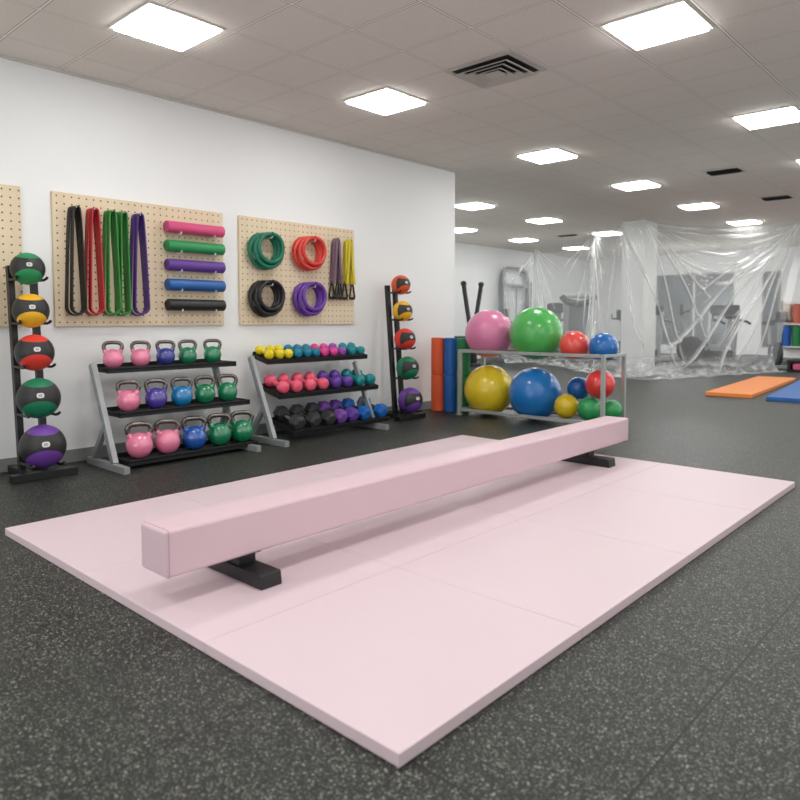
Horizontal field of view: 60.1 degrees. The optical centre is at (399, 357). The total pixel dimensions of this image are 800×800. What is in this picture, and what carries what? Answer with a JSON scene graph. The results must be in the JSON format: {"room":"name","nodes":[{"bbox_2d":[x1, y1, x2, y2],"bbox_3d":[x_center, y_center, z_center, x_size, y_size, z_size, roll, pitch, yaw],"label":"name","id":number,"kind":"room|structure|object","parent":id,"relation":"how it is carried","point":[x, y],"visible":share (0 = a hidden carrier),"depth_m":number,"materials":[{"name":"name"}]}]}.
{"room":"gym","nodes":[
{"label":"gym","id":0,"kind":"room"},
{"bbox_2d":[0,58,454,458],"bbox_3d":[-2.588,-0.671,5.288,0.150,2.950,9.570,3,4,42],"label":"wall","id":1,"kind":"structure","parent":0,"point":[60,132],"depth_m":6.15,"materials":[{"name":"paint"}]},
{"bbox_2d":[0,184,23,326],"bbox_3d":[-3.026,-0.707,4.672,0.028,1.004,0.874,3,4,42],"label":"pegboard","id":2,"kind":"object","parent":1,"relation":"attached to","point":[10,206],"visible":0.71,"depth_m":4.91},
{"bbox_2d":[51,191,223,326],"bbox_3d":[-2.052,-0.762,5.659,0.136,1.003,1.464,3,4,42],"label":"pegboard","id":3,"kind":"object","parent":1,"relation":"attached to","point":[155,215],"visible":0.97,"depth_m":5.68,"materials":[{"name":"wood"}]},
{"bbox_2d":[65,205,87,315],"bbox_3d":[-2.447,-0.728,5.214,0.097,0.824,0.133,3,4,42],"label":"band","id":4,"kind":"object","parent":3,"relation":"hanging from","point":[72,214],"visible":1,"depth_m":5.20,"materials":[{"name":"black rubber"}]},
{"bbox_2d":[84,208,104,315],"bbox_3d":[-2.354,-0.733,5.316,0.097,0.824,0.129,3,4,42],"label":"band","id":5,"kind":"object","parent":3,"relation":"hanging from","point":[92,219],"visible":0.97,"depth_m":5.30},
{"bbox_2d":[102,210,121,315],"bbox_3d":[-2.264,-0.739,5.415,0.097,0.824,0.121,3,4,42],"label":"band","id":6,"kind":"object","parent":3,"relation":"hanging from","point":[109,220],"visible":0.93,"depth_m":5.40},
{"bbox_2d":[115,211,131,315],"bbox_3d":[-2.202,-0.743,5.482,0.097,0.824,0.093,3,4,42],"label":"band","id":7,"kind":"object","parent":3,"relation":"hanging from","point":[122,220],"visible":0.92,"depth_m":5.48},
{"bbox_2d":[129,213,149,315],"bbox_3d":[-2.110,-0.748,5.583,0.097,0.824,0.149,3,4,42],"label":"band","id":8,"kind":"object","parent":3,"relation":"hanging from","point":[139,226],"visible":0.96,"depth_m":5.57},
{"bbox_2d":[163,220,224,237],"bbox_3d":[-1.756,-1.100,5.934,0.098,0.098,0.548,3,4,42],"label":"rolled mat","id":9,"kind":"object","parent":3,"relation":"on","point":[169,226],"visible":1,"depth_m":5.88,"materials":[{"name":"pink plastic"}]},
{"bbox_2d":[163,239,225,254],"bbox_3d":[-1.756,-0.944,5.943,0.098,0.098,0.548,3,4,42],"label":"rolled mat","id":10,"kind":"object","parent":3,"relation":"on","point":[169,245],"visible":1,"depth_m":5.89,"materials":[{"name":"green plastic"}]},
{"bbox_2d":[164,299,225,310],"bbox_3d":[-1.756,-0.452,5.970,0.098,0.098,0.548,3,4,42],"label":"foam roller","id":11,"kind":"object","parent":3,"relation":"on","point":[170,304],"visible":1,"depth_m":5.91,"materials":[{"name":"black plastic"}]},
{"bbox_2d":[164,258,225,272],"bbox_3d":[-1.756,-0.786,5.952,0.098,0.098,0.548,3,4,42],"label":"foam roller","id":12,"kind":"object","parent":3,"relation":"on","point":[169,264],"visible":1,"depth_m":5.90,"materials":[{"name":"purple plastic"}]},
{"bbox_2d":[164,278,225,291],"bbox_3d":[-1.756,-0.622,5.961,0.098,0.098,0.548,3,4,42],"label":"foam roller","id":13,"kind":"object","parent":3,"relation":"on","point":[170,284],"visible":1,"depth_m":5.91,"materials":[{"name":"blue plastic"}]},
{"bbox_2d":[0,401,430,472],"bbox_3d":[-2.530,0.755,5.314,0.008,0.098,9.570,3,4,42],"label":"baseboard","id":14,"kind":"structure","parent":1,"relation":"attached to","point":[73,455],"depth_m":5.42,"materials":[{"name":"grey plastic"}]},
{"bbox_2d":[0,54,455,172],"bbox_3d":[-2.525,-2.132,5.149,0.020,0.018,9.570,3,4,42],"label":"trim","id":15,"kind":"structure","parent":1,"relation":"attached to","point":[1,55],"depth_m":5.98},
{"bbox_2d":[237,215,353,324],"bbox_3d":[-0.940,-0.830,6.851,0.170,1.004,1.452,3,4,42],"label":"pegboard","id":16,"kind":"object","parent":1,"relation":"attached to","point":[335,311],"depth_m":6.75,"materials":[{"name":"wood"}]},
{"bbox_2d":[328,238,342,298],"bbox_3d":[-0.661,-0.923,7.169,0.087,0.636,0.186,3,4,42],"label":"tube","id":17,"kind":"object","parent":16,"relation":"hanging from","point":[336,277],"visible":1,"depth_m":7.15,"materials":[{"name":"purple rubber"}]},
{"bbox_2d":[342,239,355,299],"bbox_3d":[-0.540,-0.930,7.302,0.087,0.636,0.186,3,4,42],"label":"tube","id":18,"kind":"object","parent":16,"relation":"hanging from","point":[348,256],"visible":1,"depth_m":7.28,"materials":[{"name":"yellow rubber"}]},
{"bbox_2d":[0,357,799,799],"bbox_3d":[3.302,0.659,8.814,14.130,0.100,23.000,3,4,42],"label":"floor","id":19,"kind":"structure","parent":0,"point":[691,690],"depth_m":2.07,"materials":[{"name":"rubber"}]},
{"bbox_2d":[5,265,77,483],"bbox_3d":[-2.549,0.095,4.824,0.500,1.472,0.430,3,4,42],"label":"ball rack","id":20,"kind":"object","parent":19,"relation":"on","point":[20,474],"visible":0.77,"depth_m":4.81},
{"bbox_2d":[9,253,45,284],"bbox_3d":[-2.585,-0.616,4.804,0.222,0.222,0.222,-2,3,-34],"label":"medicine ball","id":21,"kind":"object","parent":20,"relation":"on","point":[30,269],"visible":0.98,"depth_m":4.73,"materials":[{"name":"green rubber"}]},
{"bbox_2d":[11,294,49,327],"bbox_3d":[-2.559,-0.324,4.797,0.236,0.236,0.236,-2,3,-33],"label":"medicine ball","id":22,"kind":"object","parent":20,"relation":"on","point":[32,310],"visible":0.98,"depth_m":4.72,"materials":[{"name":"yellow rubber"}]},
{"bbox_2d":[14,334,54,370],"bbox_3d":[-2.526,-0.034,4.782,0.252,0.252,0.252,-2,3,-36],"label":"medicine ball","id":23,"kind":"object","parent":20,"relation":"on","point":[36,352],"visible":0.98,"depth_m":4.70,"materials":[{"name":"red rubber"}]},
{"bbox_2d":[16,378,60,417],"bbox_3d":[-2.489,0.279,4.766,0.278,0.278,0.278,-2,3,-33],"label":"medicine ball","id":24,"kind":"object","parent":20,"relation":"on","point":[36,397],"visible":1,"depth_m":4.67,"materials":[{"name":"rubber"}]},
{"bbox_2d":[18,424,66,467],"bbox_3d":[-2.452,0.608,4.751,0.296,0.296,0.296,-2,3,-35],"label":"medicine ball","id":25,"kind":"object","parent":20,"relation":"on","point":[41,446],"visible":0.99,"depth_m":4.65,"materials":[{"name":"rubber"}]},
{"bbox_2d":[87,359,260,474],"bbox_3d":[-1.766,0.406,5.535,0.674,0.768,1.256,3,4,42],"label":"rack","id":26,"kind":"object","parent":19,"relation":"on","point":[124,458],"visible":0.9,"depth_m":5.32,"materials":[{"name":"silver metal"}]},
{"bbox_2d":[101,341,123,367],"bbox_3d":[-2.206,-0.025,5.320,0.160,0.210,0.152,-1,3,-19],"label":"kettlebell","id":27,"kind":"object","parent":26,"relation":"on","point":[111,358],"visible":0.96,"depth_m":5.28,"materials":[{"name":"metal"}]},
{"bbox_2d":[115,380,140,411],"bbox_3d":[-2.060,0.288,5.252,0.182,0.239,0.172,-1,3,-20],"label":"kettlebell","id":28,"kind":"object","parent":26,"relation":"on","point":[127,400],"visible":1,"depth_m":5.21,"materials":[{"name":"pink rubber"}]},
{"bbox_2d":[124,421,153,457],"bbox_3d":[-1.955,0.614,5.192,0.206,0.271,0.196,-2,4,-29],"label":"kettlebell","id":29,"kind":"object","parent":26,"relation":"on","point":[139,444],"visible":0.99,"depth_m":5.14,"materials":[{"name":"pink metal"}]},
{"bbox_2d":[130,341,150,365],"bbox_3d":[-2.056,-0.032,5.484,0.157,0.206,0.149,-1,3,-19],"label":"kettlebell","id":30,"kind":"object","parent":26,"relation":"on","point":[139,357],"visible":0.94,"depth_m":5.45,"materials":[{"name":"metal"}]},
{"bbox_2d":[144,379,167,408],"bbox_3d":[-1.910,0.281,5.417,0.178,0.234,0.169,-1,4,-25],"label":"kettlebell","id":31,"kind":"object","parent":26,"relation":"on","point":[155,398],"visible":0.98,"depth_m":5.37,"materials":[{"name":"metal"}]},
{"bbox_2d":[155,340,174,364],"bbox_3d":[-1.912,-0.041,5.642,0.157,0.206,0.149,-1,3,-23],"label":"kettlebell","id":32,"kind":"object","parent":26,"relation":"on","point":[164,356],"visible":0.95,"depth_m":5.60,"materials":[{"name":"blue rubber"}]},
{"bbox_2d":[97,359,235,373],"bbox_3d":[-1.900,0.062,5.683,0.250,0.062,1.140,3,4,42],"label":"shelf","id":33,"kind":"object","parent":26,"relation":"attached to","point":[126,367],"depth_m":5.57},
{"bbox_2d":[153,419,180,453],"bbox_3d":[-1.802,0.607,5.361,0.202,0.266,0.192,-1,3,-18],"label":"kettlebell","id":34,"kind":"object","parent":26,"relation":"on","point":[167,441],"visible":0.99,"depth_m":5.31,"materials":[{"name":"metal"}]},
{"bbox_2d":[106,397,249,417],"bbox_3d":[-1.766,0.390,5.603,0.240,0.062,1.155,3,4,42],"label":"shelf","id":35,"kind":"object","parent":26,"relation":"attached to","point":[143,410],"depth_m":5.48,"materials":[{"name":"metal"}]},
{"bbox_2d":[170,377,192,405],"bbox_3d":[-1.760,0.272,5.581,0.178,0.234,0.169,-2,4,-29],"label":"kettlebell","id":36,"kind":"object","parent":26,"relation":"on","point":[180,395],"visible":0.98,"depth_m":5.53,"materials":[{"name":"rubber"}]},
{"bbox_2d":[117,438,256,466],"bbox_3d":[-1.679,0.733,5.518,0.250,0.062,1.130,3,4,42],"label":"shelf","id":37,"kind":"object","parent":26,"relation":"attached to","point":[124,458],"depth_m":5.39,"materials":[{"name":"metal"}]},
{"bbox_2d":[178,339,196,363],"bbox_3d":[-1.777,-0.049,5.790,0.157,0.206,0.149,-2,4,-27],"label":"kettlebell","id":38,"kind":"object","parent":26,"relation":"on","point":[186,355],"visible":0.94,"depth_m":5.75,"materials":[{"name":"metal"}]},
{"bbox_2d":[181,416,206,449],"bbox_3d":[-1.645,0.598,5.532,0.202,0.266,0.192,-2,4,-28],"label":"kettlebell","id":39,"kind":"object","parent":26,"relation":"on","point":[193,437],"visible":1,"depth_m":5.48,"materials":[{"name":"blue rubber"}]},
{"bbox_2d":[194,375,215,403],"bbox_3d":[-1.618,0.264,5.737,0.178,0.234,0.169,-1,4,-24],"label":"kettlebell","id":40,"kind":"object","parent":26,"relation":"on","point":[204,393],"visible":0.98,"depth_m":5.69,"materials":[{"name":"metal"}]},
{"bbox_2d":[203,339,221,361],"bbox_3d":[-1.616,-0.059,5.966,0.157,0.206,0.149,-1,3,-19],"label":"kettlebell","id":41,"kind":"object","parent":26,"relation":"on","point":[212,353],"visible":0.89,"depth_m":5.93,"materials":[{"name":"green rubber"}]},
{"bbox_2d":[207,413,231,445],"bbox_3d":[-1.489,0.588,5.703,0.202,0.266,0.192,-1,3,-21],"label":"kettlebell","id":42,"kind":"object","parent":26,"relation":"on","point":[219,434],"visible":1,"depth_m":5.65,"materials":[{"name":"green rubber"}]},
{"bbox_2d":[217,374,237,401],"bbox_3d":[-1.471,0.255,5.898,0.178,0.234,0.169,-1,3,-22],"label":"kettlebell","id":43,"kind":"object","parent":26,"relation":"on","point":[227,391],"visible":0.99,"depth_m":5.85,"materials":[{"name":"metal"}]},
{"bbox_2d":[230,410,253,441],"bbox_3d":[-1.340,0.579,5.867,0.202,0.266,0.192,-1,3,-19],"label":"kettlebell","id":44,"kind":"object","parent":26,"relation":"on","point":[241,430],"visible":0.98,"depth_m":5.82,"materials":[{"name":"metal"}]},
{"bbox_2d":[247,350,389,446],"bbox_3d":[-0.733,0.330,6.643,0.645,0.798,1.443,3,4,42],"label":"dumbbell rack","id":45,"kind":"object","parent":19,"relation":"on","point":[373,421],"visible":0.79,"depth_m":6.40,"materials":[{"name":"silver metal"}]},
{"bbox_2d":[263,374,289,393],"bbox_3d":[-1.133,0.241,6.341,0.295,0.165,0.116,3,4,42],"label":"dumbbell","id":46,"kind":"object","parent":45,"relation":"on","point":[269,380],"visible":1,"depth_m":6.31,"materials":[{"name":"plastic"}]},
{"bbox_2d":[273,405,305,429],"bbox_3d":[-1.010,0.548,6.314,0.358,0.195,0.144,3,4,43],"label":"dumbbell","id":47,"kind":"object","parent":45,"relation":"on","point":[297,421],"visible":1,"depth_m":6.27,"materials":[{"name":"grey rubber"}]},
{"bbox_2d":[277,373,302,391],"bbox_3d":[-1.027,0.235,6.457,0.295,0.165,0.116,3,4,43],"label":"dumbbell","id":48,"kind":"object","parent":45,"relation":"on","point":[295,385],"visible":0.92,"depth_m":6.38,"materials":[{"name":"plastic"}]},
{"bbox_2d":[291,372,315,390],"bbox_3d":[-0.915,0.228,6.579,0.295,0.165,0.116,3,4,43],"label":"dumbbell","id":49,"kind":"object","parent":45,"relation":"on","point":[309,384],"visible":0.81,"depth_m":6.50,"materials":[{"name":"plastic"}]},
{"bbox_2d":[289,404,321,427],"bbox_3d":[-0.885,0.541,6.450,0.358,0.195,0.144,3,4,42],"label":"dumbbell","id":50,"kind":"object","parent":45,"relation":"on","point":[313,419],"visible":0.84,"depth_m":6.36,"materials":[{"name":"rubber"}]},
{"bbox_2d":[252,350,367,364],"bbox_3d":[-0.853,-0.022,6.803,0.228,0.113,1.290,3,4,42],"label":"shelf","id":51,"kind":"object","parent":45,"relation":"attached to","point":[347,356],"depth_m":6.63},
{"bbox_2d":[304,402,336,425],"bbox_3d":[-0.760,0.533,6.588,0.358,0.195,0.144,3,4,42],"label":"dumbbell","id":52,"kind":"object","parent":45,"relation":"on","point":[328,417],"visible":0.85,"depth_m":6.50,"materials":[{"name":"rubber"}]},
{"bbox_2d":[262,380,378,399],"bbox_3d":[-0.753,0.281,6.752,0.286,0.128,1.275,3,4,42],"label":"shelf","id":53,"kind":"object","parent":45,"relation":"attached to","point":[272,390],"depth_m":6.56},
{"bbox_2d":[271,411,389,435],"bbox_3d":[-0.644,0.595,6.707,0.338,0.141,1.250,3,4,42],"label":"shelf","id":54,"kind":"object","parent":45,"relation":"attached to","point":[373,420],"depth_m":6.47,"materials":[{"name":"metal"}]},
{"bbox_2d":[318,401,347,423],"bbox_3d":[-0.662,0.527,6.695,0.358,0.195,0.144,3,4,41],"label":"dumbbell","id":55,"kind":"object","parent":45,"relation":"on","point":[341,414],"visible":0.65,"depth_m":6.61,"materials":[{"name":"rubber"}]},
{"bbox_2d":[329,399,358,421],"bbox_3d":[-0.558,0.521,6.808,0.358,0.195,0.144,3,4,41],"label":"dumbbell","id":56,"kind":"object","parent":45,"relation":"on","point":[353,414],"visible":0.7,"depth_m":6.72,"materials":[{"name":"rubber"}]},
{"bbox_2d":[341,398,370,419],"bbox_3d":[-0.444,0.513,6.934,0.358,0.195,0.144,3,4,43],"label":"dumbbell","id":57,"kind":"object","parent":45,"relation":"on","point":[364,411],"visible":0.77,"depth_m":6.84,"materials":[{"name":"rubber"}]},
{"bbox_2d":[5,435,794,767],"bbox_3d":[0.285,0.858,4.024,2.721,0.037,3.837,3,4,42],"label":"mat","id":58,"kind":"object","parent":19,"relation":"on","point":[392,630],"visible":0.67,"depth_m":2.83,"materials":[{"name":"pink plastic"}]},
{"bbox_2d":[141,416,628,589],"bbox_3d":[0.399,0.694,4.044,0.426,0.290,3.932,3,4,42],"label":"beam","id":59,"kind":"structure","parent":58,"relation":"on","point":[225,538],"depth_m":3.16,"materials":[{"name":"pink plastic"}]},
{"bbox_2d":[384,285,425,421],"bbox_3d":[0.017,-0.063,7.646,0.482,1.472,0.430,3,4,42],"label":"ball rack","id":60,"kind":"object","parent":19,"relation":"on","point":[401,415],"visible":0.78,"depth_m":7.64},
{"bbox_2d":[391,275,409,294],"bbox_3d":[0.009,-0.798,7.598,0.212,0.212,0.212,-3,3,-38],"label":"medicine ball","id":61,"kind":"object","parent":60,"relation":"on","point":[400,282],"visible":0.98,"depth_m":7.52,"materials":[{"name":"rubber"}]},
{"bbox_2d":[392,301,412,320],"bbox_3d":[0.028,-0.508,7.598,0.222,0.222,0.222,-2,3,-36],"label":"medicine ball","id":62,"kind":"object","parent":60,"relation":"on","point":[402,309],"visible":0.98,"depth_m":7.52,"materials":[{"name":"rubber"}]},
{"bbox_2d":[394,328,415,349],"bbox_3d":[0.053,-0.202,7.591,0.238,0.238,0.238,-3,3,-39],"label":"medicine ball","id":63,"kind":"object","parent":60,"relation":"on","point":[404,337],"visible":0.94,"depth_m":7.50,"materials":[{"name":"rubber"}]},
{"bbox_2d":[396,357,418,378],"bbox_3d":[0.083,0.114,7.582,0.252,0.252,0.252,-2,3,-36],"label":"medicine ball","id":64,"kind":"object","parent":60,"relation":"on","point":[406,367],"visible":0.92,"depth_m":7.49,"materials":[{"name":"rubber"}]},
{"bbox_2d":[398,388,422,411],"bbox_3d":[0.113,0.466,7.575,0.274,0.274,0.274,-3,3,-39],"label":"medicine ball","id":65,"kind":"object","parent":60,"relation":"on","point":[409,399],"visible":0.96,"depth_m":7.48,"materials":[{"name":"rubber"}]},
{"bbox_2d":[431,374,443,410],"bbox_3d":[0.451,0.418,8.300,0.155,0.438,0.155,3,4,42],"label":"foam roller","id":66,"kind":"object","parent":19,"relation":"on","point":[437,381],"visible":0.87,"depth_m":8.23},
{"bbox_2d":[431,338,443,374],"bbox_3d":[0.451,-0.019,8.276,0.155,0.438,0.155,3,4,42],"label":"foam roller","id":67,"kind":"object","parent":66,"relation":"on","point":[437,344],"visible":1,"depth_m":8.21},
{"bbox_2d":[444,375,456,411],"bbox_3d":[0.598,0.421,8.247,0.155,0.438,0.155,3,4,42],"label":"foam roller","id":68,"kind":"object","parent":19,"relation":"on","point":[450,381],"visible":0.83,"depth_m":8.18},
{"bbox_2d":[444,338,456,374],"bbox_3d":[0.598,-0.017,8.222,0.155,0.438,0.155,3,4,42],"label":"foam roller","id":69,"kind":"object","parent":68,"relation":"on","point":[450,344],"visible":1,"depth_m":8.16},
{"bbox_2d":[457,375,469,412],"bbox_3d":[0.750,0.424,8.190,0.155,0.438,0.155,3,4,42],"label":"foam roller","id":70,"kind":"object","parent":19,"relation":"on","point":[464,377],"visible":0.45,"depth_m":8.12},
{"bbox_2d":[457,338,469,374],"bbox_3d":[0.750,-0.013,8.166,0.155,0.438,0.155,3,4,42],"label":"foam roller","id":71,"kind":"object","parent":70,"relation":"on","point":[461,342],"visible":0.61,"depth_m":8.10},
{"bbox_2d":[461,281,490,366],"bbox_3d":[1.795,-0.800,16.235,0.850,1.985,0.737,3,4,42],"label":"machine","id":72,"kind":"object","parent":19,"relation":"on","point":[473,357],"visible":0.56,"depth_m":16.24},
{"bbox_2d":[497,267,545,361],"bbox_3d":[3.241,-1.162,18.323,0.650,2.475,1.400,3,4,42],"label":"cable machine","id":73,"kind":"object","parent":19,"relation":"on","point":[528,289],"visible":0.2,"depth_m":18.22,"materials":[{"name":"metal"}]},
{"bbox_2d":[456,349,626,423],"bbox_3d":[1.488,0.305,7.509,1.806,0.753,0.516,3,4,42],"label":"ball rack","id":74,"kind":"object","parent":19,"relation":"on","point":[588,356],"visible":0.59,"depth_m":7.14,"materials":[{"name":"silver metal"}]},
{"bbox_2d":[464,365,511,414],"bbox_3d":[1.022,0.370,7.939,0.570,0.570,0.570,3,4,42],"label":"exercise ball","id":75,"kind":"object","parent":74,"relation":"on","point":[486,387],"visible":0.86,"depth_m":7.73,"materials":[{"name":"yellow plastic"}]},
{"bbox_2d":[465,310,510,357],"bbox_3d":[1.019,-0.272,7.905,0.550,0.550,0.550,3,4,42],"label":"exercise ball","id":76,"kind":"object","parent":74,"relation":"on","point":[487,329],"visible":0.89,"depth_m":7.70,"materials":[{"name":"pink plastic"}]},
{"bbox_2d":[508,368,561,419],"bbox_3d":[1.468,0.393,7.532,0.570,0.570,0.570,3,4,42],"label":"exercise ball","id":77,"kind":"object","parent":74,"relation":"on","point":[533,391],"visible":0.88,"depth_m":7.32,"materials":[{"name":"blue plastic"}]},
{"bbox_2d":[509,307,562,359],"bbox_3d":[1.474,-0.263,7.490,0.572,0.572,0.572,3,4,42],"label":"exercise ball","id":78,"kind":"object","parent":74,"relation":"on","point":[534,329],"visible":0.91,"depth_m":7.28,"materials":[{"name":"green plastic"}]},
{"bbox_2d":[554,394,578,418],"bbox_3d":[1.733,0.507,7.202,0.256,0.256,0.256,3,4,42],"label":"exercise ball","id":79,"kind":"object","parent":74,"relation":"on","point":[565,405],"visible":0.97,"depth_m":7.11,"materials":[{"name":"yellow plastic"}]},
{"bbox_2d":[559,331,588,359],"bbox_3d":[1.811,-0.126,7.190,0.306,0.306,0.306,3,4,42],"label":"exercise ball","id":80,"kind":"object","parent":74,"relation":"on","point":[574,342],"visible":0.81,"depth_m":7.08,"materials":[{"name":"red plastic"}]},
{"bbox_2d":[567,377,588,399],"bbox_3d":[1.881,0.322,7.287,0.240,0.240,0.240,3,4,42],"label":"exercise ball","id":81,"kind":"object","parent":74,"relation":"on","point":[576,388],"visible":0.78,"depth_m":7.20,"materials":[{"name":"blue plastic"}]},
{"bbox_2d":[577,397,599,420],"bbox_3d":[1.920,0.521,7.018,0.244,0.244,0.244,3,4,42],"label":"exercise ball","id":82,"kind":"object","parent":74,"relation":"on","point":[588,408],"visible":0.8,"depth_m":6.93,"materials":[{"name":"green plastic"}]},
{"bbox_2d":[585,370,614,398],"bbox_3d":[2.019,0.270,6.982,0.294,0.294,0.294,3,4,42],"label":"exercise ball","id":83,"kind":"object","parent":82,"relation":"on","point":[593,380],"visible":0.79,"depth_m":6.88,"materials":[{"name":"red plastic"}]},
{"bbox_2d":[588,333,618,359],"bbox_3d":[2.050,-0.104,6.973,0.292,0.292,0.292,3,4,42],"label":"exercise ball","id":84,"kind":"object","parent":74,"relation":"on","point":[601,343],"visible":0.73,"depth_m":6.87,"materials":[{"name":"blue plastic"}]},
{"bbox_2d":[605,400,621,416],"bbox_3d":[2.151,0.536,7.038,0.212,0.212,0.212,3,4,42],"label":"exercise ball","id":85,"kind":"object","parent":74,"relation":"on","point":[612,407],"visible":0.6,"depth_m":6.96,"materials":[{"name":"green plastic"}]},
{"bbox_2d":[559,293,596,362],"bbox_3d":[4.590,-0.769,17.795,0.995,1.750,0.820,1,3,14],"label":"machine","id":86,"kind":"object","parent":19,"relation":"on","point":[573,310],"visible":0.46,"depth_m":17.83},
{"bbox_2d":[655,305,682,361],"bbox_3d":[6.896,-0.640,17.992,1.700,1.410,0.820,-2,4,-28],"label":"treadmill","id":87,"kind":"object","parent":19,"relation":"on","point":[658,356],"visible":0.38,"depth_m":17.39,"materials":[{"name":"grey metal"}]},
{"bbox_2d":[676,304,739,366],"bbox_3d":[7.217,-0.532,16.251,1.346,1.449,0.621,1,3,22],"label":"exercise bike","id":88,"kind":"object","parent":19,"relation":"on","point":[689,345],"visible":0.91,"depth_m":16.31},
{"bbox_2d":[703,305,772,362],"bbox_3d":[8.482,-0.605,17.359,1.700,1.410,0.820,-2,4,-28],"label":"treadmill","id":89,"kind":"object","parent":19,"relation":"on","point":[715,310],"visible":0.84,"depth_m":17.01,"materials":[{"name":"grey metal"}]},
{"bbox_2d":[703,350,735,357],"bbox_3d":[7.862,-0.098,17.062,0.300,0.190,0.760,-2,4,-28],"label":"hood","id":90,"kind":"object","parent":89,"relation":"attached to","point":[730,353],"depth_m":16.88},
{"bbox_2d":[705,376,795,397],"bbox_3d":[5.718,0.452,11.136,0.610,0.055,3.500,3,4,38],"label":"exercise mat","id":91,"kind":"object","parent":19,"relation":"on","point":[753,387],"visible":1,"depth_m":10.56,"materials":[{"name":"orange plastic"}]},
{"bbox_2d":[754,312,793,368],"bbox_3d":[8.522,-0.411,15.770,0.540,1.260,1.170,1,3,12],"label":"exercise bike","id":92,"kind":"object","parent":19,"relation":"on","point":[777,351],"visible":0.95,"depth_m":15.36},
{"bbox_2d":[766,380,799,402],"bbox_3d":[6.215,0.488,10.481,0.660,0.055,3.400,2,4,37],"label":"exercise mat","id":93,"kind":"object","parent":19,"relation":"on","point":[791,393],"visible":1,"depth_m":9.58,"materials":[{"name":"blue plastic"}]},
{"bbox_2d":[0,0,799,259],"bbox_3d":[3.302,-2.386,8.644,14.130,0.100,23.000,3,4,42],"label":"ceiling","id":94,"kind":"structure","parent":0,"point":[662,113],"depth_m":5.61,"materials":[{"name":"tile"}]},
{"bbox_2d":[109,1,225,50],"bbox_3d":[-1.478,-2.086,4.399,0.518,0.026,0.518,3,4,42],"label":"recessed light","id":95,"kind":"object","parent":94,"relation":"in","point":[152,22],"visible":1,"depth_m":4.34,"materials":[{"name":"white"}]},
{"bbox_2d":[343,87,428,114],"bbox_3d":[-0.121,-2.169,5.885,0.518,0.026,0.518,3,4,42],"label":"recessed light","id":96,"kind":"object","parent":94,"relation":"in","point":[386,100],"visible":1,"depth_m":5.82,"materials":[{"name":"white"}]},
{"bbox_2d":[444,51,546,88],"bbox_3d":[0.710,-2.120,5.150,0.582,0.039,0.489,3,4,42],"label":"ceiling vent","id":97,"kind":"object","parent":94,"relation":"in","point":[506,67],"visible":1,"depth_m":5.12,"materials":[{"name":"metal"}]},
{"bbox_2d":[516,147,578,163],"bbox_3d":[1.672,-2.278,7.833,0.518,0.026,0.518,3,4,42],"label":"recessed light","id":98,"kind":"object","parent":94,"relation":"in","point":[552,154],"visible":1,"depth_m":7.78,"materials":[{"name":"white"}]},
{"bbox_2d":[610,180,661,190],"bbox_3d":[3.263,-2.374,9.561,0.518,0.026,0.518,3,4,42],"label":"recessed light","id":99,"kind":"object","parent":94,"relation":"in","point":[641,184],"visible":1,"depth_m":9.48,"materials":[{"name":"white"}]},
{"bbox_2d":[504,223,797,379],"bbox_3d":[4.572,-1.199,14.708,6.537,2.928,4.038,3,4,42],"label":"plastic sheet","id":100,"kind":"object","parent":94,"relation":"hanging from","point":[761,264],"visible":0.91,"depth_m":13.21,"materials":[{"name":"white"}]},
{"bbox_2d":[600,0,713,49],"bbox_3d":[1.627,-2.084,4.375,0.518,0.026,0.518,3,4,42],"label":"recessed light","id":101,"kind":"object","parent":94,"relation":"in","point":[676,20],"visible":1,"depth_m":4.32,"materials":[{"name":"white"}]},
{"bbox_2d":[677,202,719,209],"bbox_3d":[4.887,-2.473,11.325,0.518,0.026,0.518,3,4,42],"label":"recessed light","id":102,"kind":"object","parent":94,"relation":"in","point":[705,205],"visible":1,"depth_m":11.25,"materials":[{"name":"white"}]},
{"bbox_2d":[703,166,744,175],"bbox_3d":[4.055,-2.325,8.664,0.400,0.032,0.344,3,4,42],"label":"ceiling vent","id":103,"kind":"object","parent":94,"relation":"in","point":[723,171],"visible":1,"depth_m":8.62,"materials":[{"name":"metal"}]},
{"bbox_2d":[731,105,799,129],"bbox_3d":[3.397,-2.195,6.358,0.518,0.026,0.518,3,4,42],"label":"recessed light","id":104,"kind":"object","parent":94,"relation":"in","point":[788,114],"visible":1,"depth_m":6.31,"materials":[{"name":"white"}]},
{"bbox_2d":[454,242,586,358],"bbox_3d":[1.347,-1.319,16.872,0.150,2.950,13.180,3,4,42],"label":"wall","id":105,"kind":"structure","parent":0,"point":[474,264],"depth_m":18.43,"materials":[{"name":"paint"}]},
{"bbox_2d":[620,220,657,376],"bbox_3d":[4.622,-1.125,13.398,0.440,2.950,0.590,3,4,42],"label":"pillar","id":106,"kind":"structure","parent":0,"point":[640,296],"depth_m":13.19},
{"bbox_2d":[587,246,799,357],"bbox_3d":[10.911,-1.336,17.171,13.880,2.950,0.150,3,4,42],"label":"wall","id":107,"kind":"structure","parent":0,"point":[790,279],"depth_m":18.72,"materials":[{"name":"paint"}]},
{"bbox_2d":[656,274,693,344],"bbox_3d":[7.864,-1.369,19.829,1.040,2.000,0.029,3,4,42],"label":"wall mirror","id":108,"kind":"object","parent":107,"relation":"attached to","point":[679,294],"visible":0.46,"depth_m":19.81,"materials":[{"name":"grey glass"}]},
{"bbox_2d":[694,272,733,345],"bbox_3d":[8.655,-1.329,19.109,1.020,2.000,0.029,3,4,42],"label":"wall mirror","id":109,"kind":"object","parent":107,"relation":"attached to","point":[702,300],"visible":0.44,"depth_m":19.11,"materials":[{"name":"grey glass"}]},
{"bbox_2d":[761,271,780,346],"bbox_3d":[9.719,-1.265,18.141,0.420,1.980,0.029,3,4,42],"label":"wall mirror","id":110,"kind":"object","parent":107,"relation":"attached to","point":[768,305],"visible":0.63,"depth_m":18.13,"materials":[{"name":"grey glass"}]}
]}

